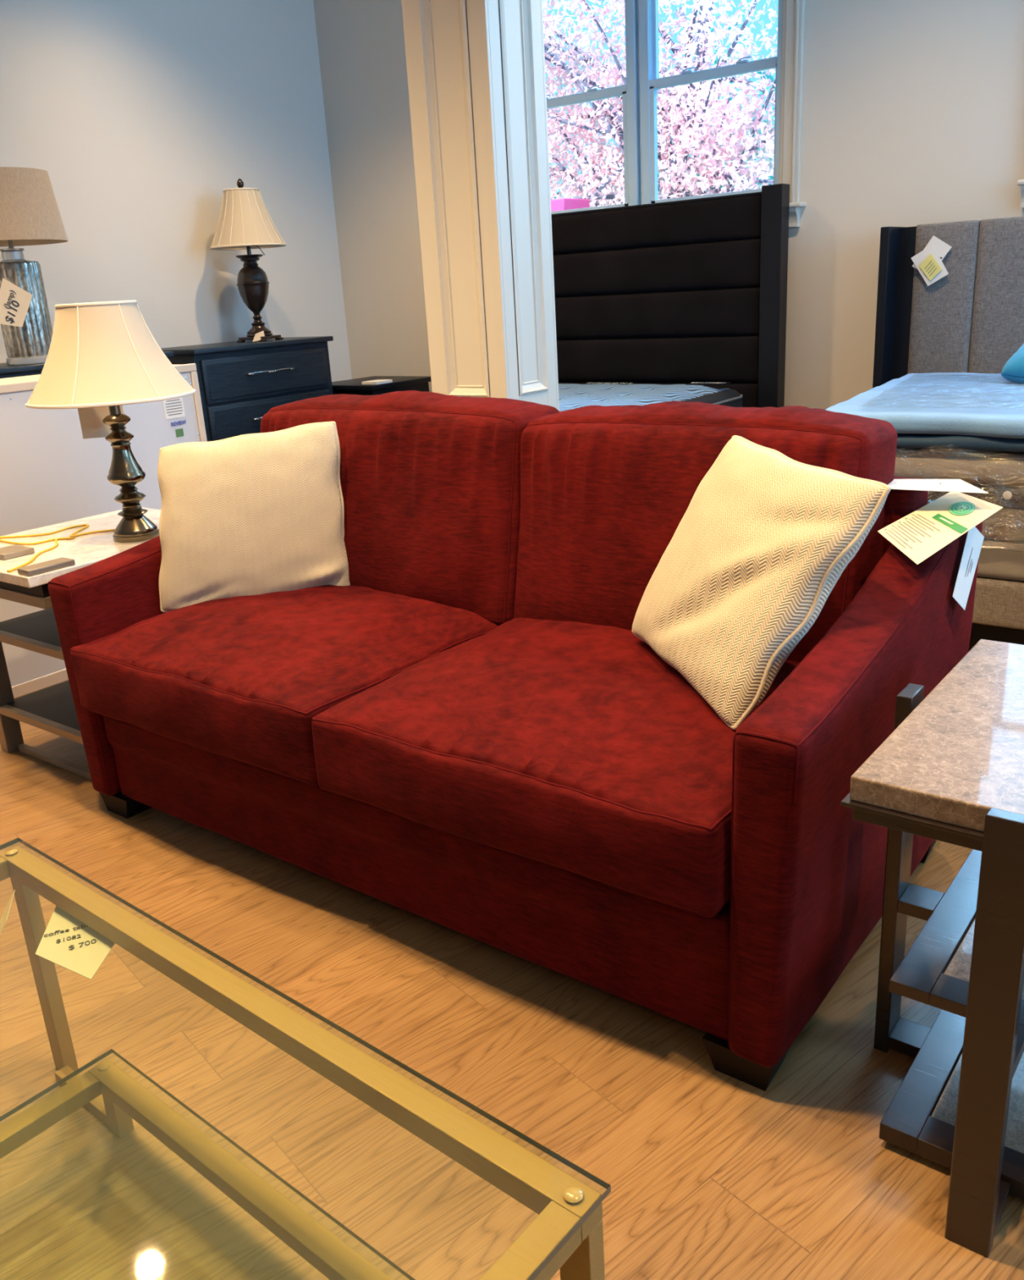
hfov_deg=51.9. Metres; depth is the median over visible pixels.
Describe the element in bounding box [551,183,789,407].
headboard
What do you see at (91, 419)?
price tag
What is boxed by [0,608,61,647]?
shelf
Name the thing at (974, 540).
price tag
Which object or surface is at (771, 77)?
tree
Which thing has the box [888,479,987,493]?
tag
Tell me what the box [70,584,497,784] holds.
seat cushion
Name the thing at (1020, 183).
window
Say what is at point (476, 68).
square column
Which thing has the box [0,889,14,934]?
tag
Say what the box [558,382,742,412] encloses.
mattress
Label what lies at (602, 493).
cushion
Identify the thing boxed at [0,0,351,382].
wall
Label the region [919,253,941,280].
sticky note
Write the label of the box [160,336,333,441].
dresser
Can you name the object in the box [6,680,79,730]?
shelf
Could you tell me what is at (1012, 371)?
cushion
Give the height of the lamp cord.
0.028 m
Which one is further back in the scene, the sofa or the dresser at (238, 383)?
the dresser at (238, 383)
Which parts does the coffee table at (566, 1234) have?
leg, leg, frame, glass, leg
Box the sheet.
[896,433,1023,452]
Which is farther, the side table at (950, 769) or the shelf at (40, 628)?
the shelf at (40, 628)
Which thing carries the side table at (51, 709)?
on the floor
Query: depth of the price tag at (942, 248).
4.58 m
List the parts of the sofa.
arm, arm, frame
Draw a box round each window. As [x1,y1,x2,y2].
[546,0,806,227]
[1016,179,1023,207]
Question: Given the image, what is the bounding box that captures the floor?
[0,680,1023,1279]
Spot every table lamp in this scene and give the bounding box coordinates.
[0,166,67,365]
[24,300,195,542]
[208,178,286,342]
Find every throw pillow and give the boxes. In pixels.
[157,421,350,612]
[631,435,890,730]
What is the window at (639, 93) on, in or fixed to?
in the wall at (913, 110)
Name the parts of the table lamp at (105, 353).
shade trim, lamp shade, shade trim, lamp stem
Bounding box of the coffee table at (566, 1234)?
[0,837,610,1279]
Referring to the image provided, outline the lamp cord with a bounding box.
[0,524,115,572]
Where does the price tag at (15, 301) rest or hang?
hanging from the table lamp at (30, 215)
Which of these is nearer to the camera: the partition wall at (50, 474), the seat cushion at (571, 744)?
the seat cushion at (571, 744)
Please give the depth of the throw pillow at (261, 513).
2.73 m
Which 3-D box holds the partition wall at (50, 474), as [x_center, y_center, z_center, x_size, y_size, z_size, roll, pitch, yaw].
[-1.738,-0.434,3.951,0.420,1.070,1.215,11,23,36]
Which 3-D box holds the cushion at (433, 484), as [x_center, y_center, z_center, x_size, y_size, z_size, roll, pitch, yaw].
[-0.305,-0.392,2.864,0.942,0.550,0.349,11,23,36]
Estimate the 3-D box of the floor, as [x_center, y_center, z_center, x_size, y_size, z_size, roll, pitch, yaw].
[-0.862,1.079,1.131,8.730,0.100,10.800,11,23,36]
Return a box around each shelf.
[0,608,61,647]
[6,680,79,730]
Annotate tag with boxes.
[0,277,32,327]
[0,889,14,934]
[35,906,115,979]
[77,404,126,439]
[252,330,264,342]
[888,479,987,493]
[911,235,951,269]
[911,244,948,285]
[951,526,983,610]
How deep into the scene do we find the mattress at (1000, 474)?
2.92 m
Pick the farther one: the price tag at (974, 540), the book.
the book
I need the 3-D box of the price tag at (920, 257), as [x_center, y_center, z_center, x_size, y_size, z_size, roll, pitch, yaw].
[1.834,-1.645,4.616,0.166,0.173,0.002,11,23,36]
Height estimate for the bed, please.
1.442 m
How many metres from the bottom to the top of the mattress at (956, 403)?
0.108 m
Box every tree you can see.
[542,0,777,207]
[545,76,591,202]
[604,36,775,202]
[658,11,774,193]
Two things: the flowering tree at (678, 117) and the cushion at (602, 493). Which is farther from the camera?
the flowering tree at (678, 117)
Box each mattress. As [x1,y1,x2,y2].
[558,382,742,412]
[825,372,1023,438]
[893,448,1023,581]
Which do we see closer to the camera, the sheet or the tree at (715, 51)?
the sheet
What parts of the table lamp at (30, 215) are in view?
lamp stem, lamp shade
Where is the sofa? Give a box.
[48,390,982,1091]
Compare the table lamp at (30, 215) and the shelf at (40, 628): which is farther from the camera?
the table lamp at (30, 215)
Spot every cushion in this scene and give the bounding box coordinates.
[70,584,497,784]
[260,390,558,626]
[311,617,799,915]
[514,400,897,662]
[1000,343,1023,383]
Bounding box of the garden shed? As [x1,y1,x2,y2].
[550,198,589,211]
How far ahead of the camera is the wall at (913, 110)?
4.96 m
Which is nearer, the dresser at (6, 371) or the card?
the card
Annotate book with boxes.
[361,379,392,384]
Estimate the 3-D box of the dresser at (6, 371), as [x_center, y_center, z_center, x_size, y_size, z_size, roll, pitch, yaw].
[-2.277,-0.863,5.330,0.538,1.066,1.170,11,23,36]
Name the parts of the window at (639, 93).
sash, sash, sash, sash, casing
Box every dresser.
[0,351,173,378]
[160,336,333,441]
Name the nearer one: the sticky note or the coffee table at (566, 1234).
the coffee table at (566, 1234)
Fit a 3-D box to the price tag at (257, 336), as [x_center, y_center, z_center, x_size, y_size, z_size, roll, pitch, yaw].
[-1.459,-1.745,6.038,0.021,0.055,0.105,11,23,36]
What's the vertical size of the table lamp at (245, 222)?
0.873 m
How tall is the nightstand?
0.775 m
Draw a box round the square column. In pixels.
[400,0,559,410]
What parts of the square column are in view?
panel moulding, panel moulding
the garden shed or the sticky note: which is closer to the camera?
the sticky note
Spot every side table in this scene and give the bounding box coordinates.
[0,506,160,780]
[840,639,1023,1257]
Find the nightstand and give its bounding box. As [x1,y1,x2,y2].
[331,376,431,395]
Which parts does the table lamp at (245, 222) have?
shade trim, lamp shade, shade trim, lamp stem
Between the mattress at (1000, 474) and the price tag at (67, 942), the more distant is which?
the mattress at (1000, 474)
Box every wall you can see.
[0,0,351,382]
[0,363,207,698]
[313,0,1023,409]
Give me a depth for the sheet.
2.88 m
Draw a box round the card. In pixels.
[877,491,1003,564]
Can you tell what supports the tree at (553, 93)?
on the ground
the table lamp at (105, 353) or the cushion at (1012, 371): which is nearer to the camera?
the table lamp at (105, 353)
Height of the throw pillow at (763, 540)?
0.454 m
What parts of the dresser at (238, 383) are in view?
drawer, drawer, drawer pull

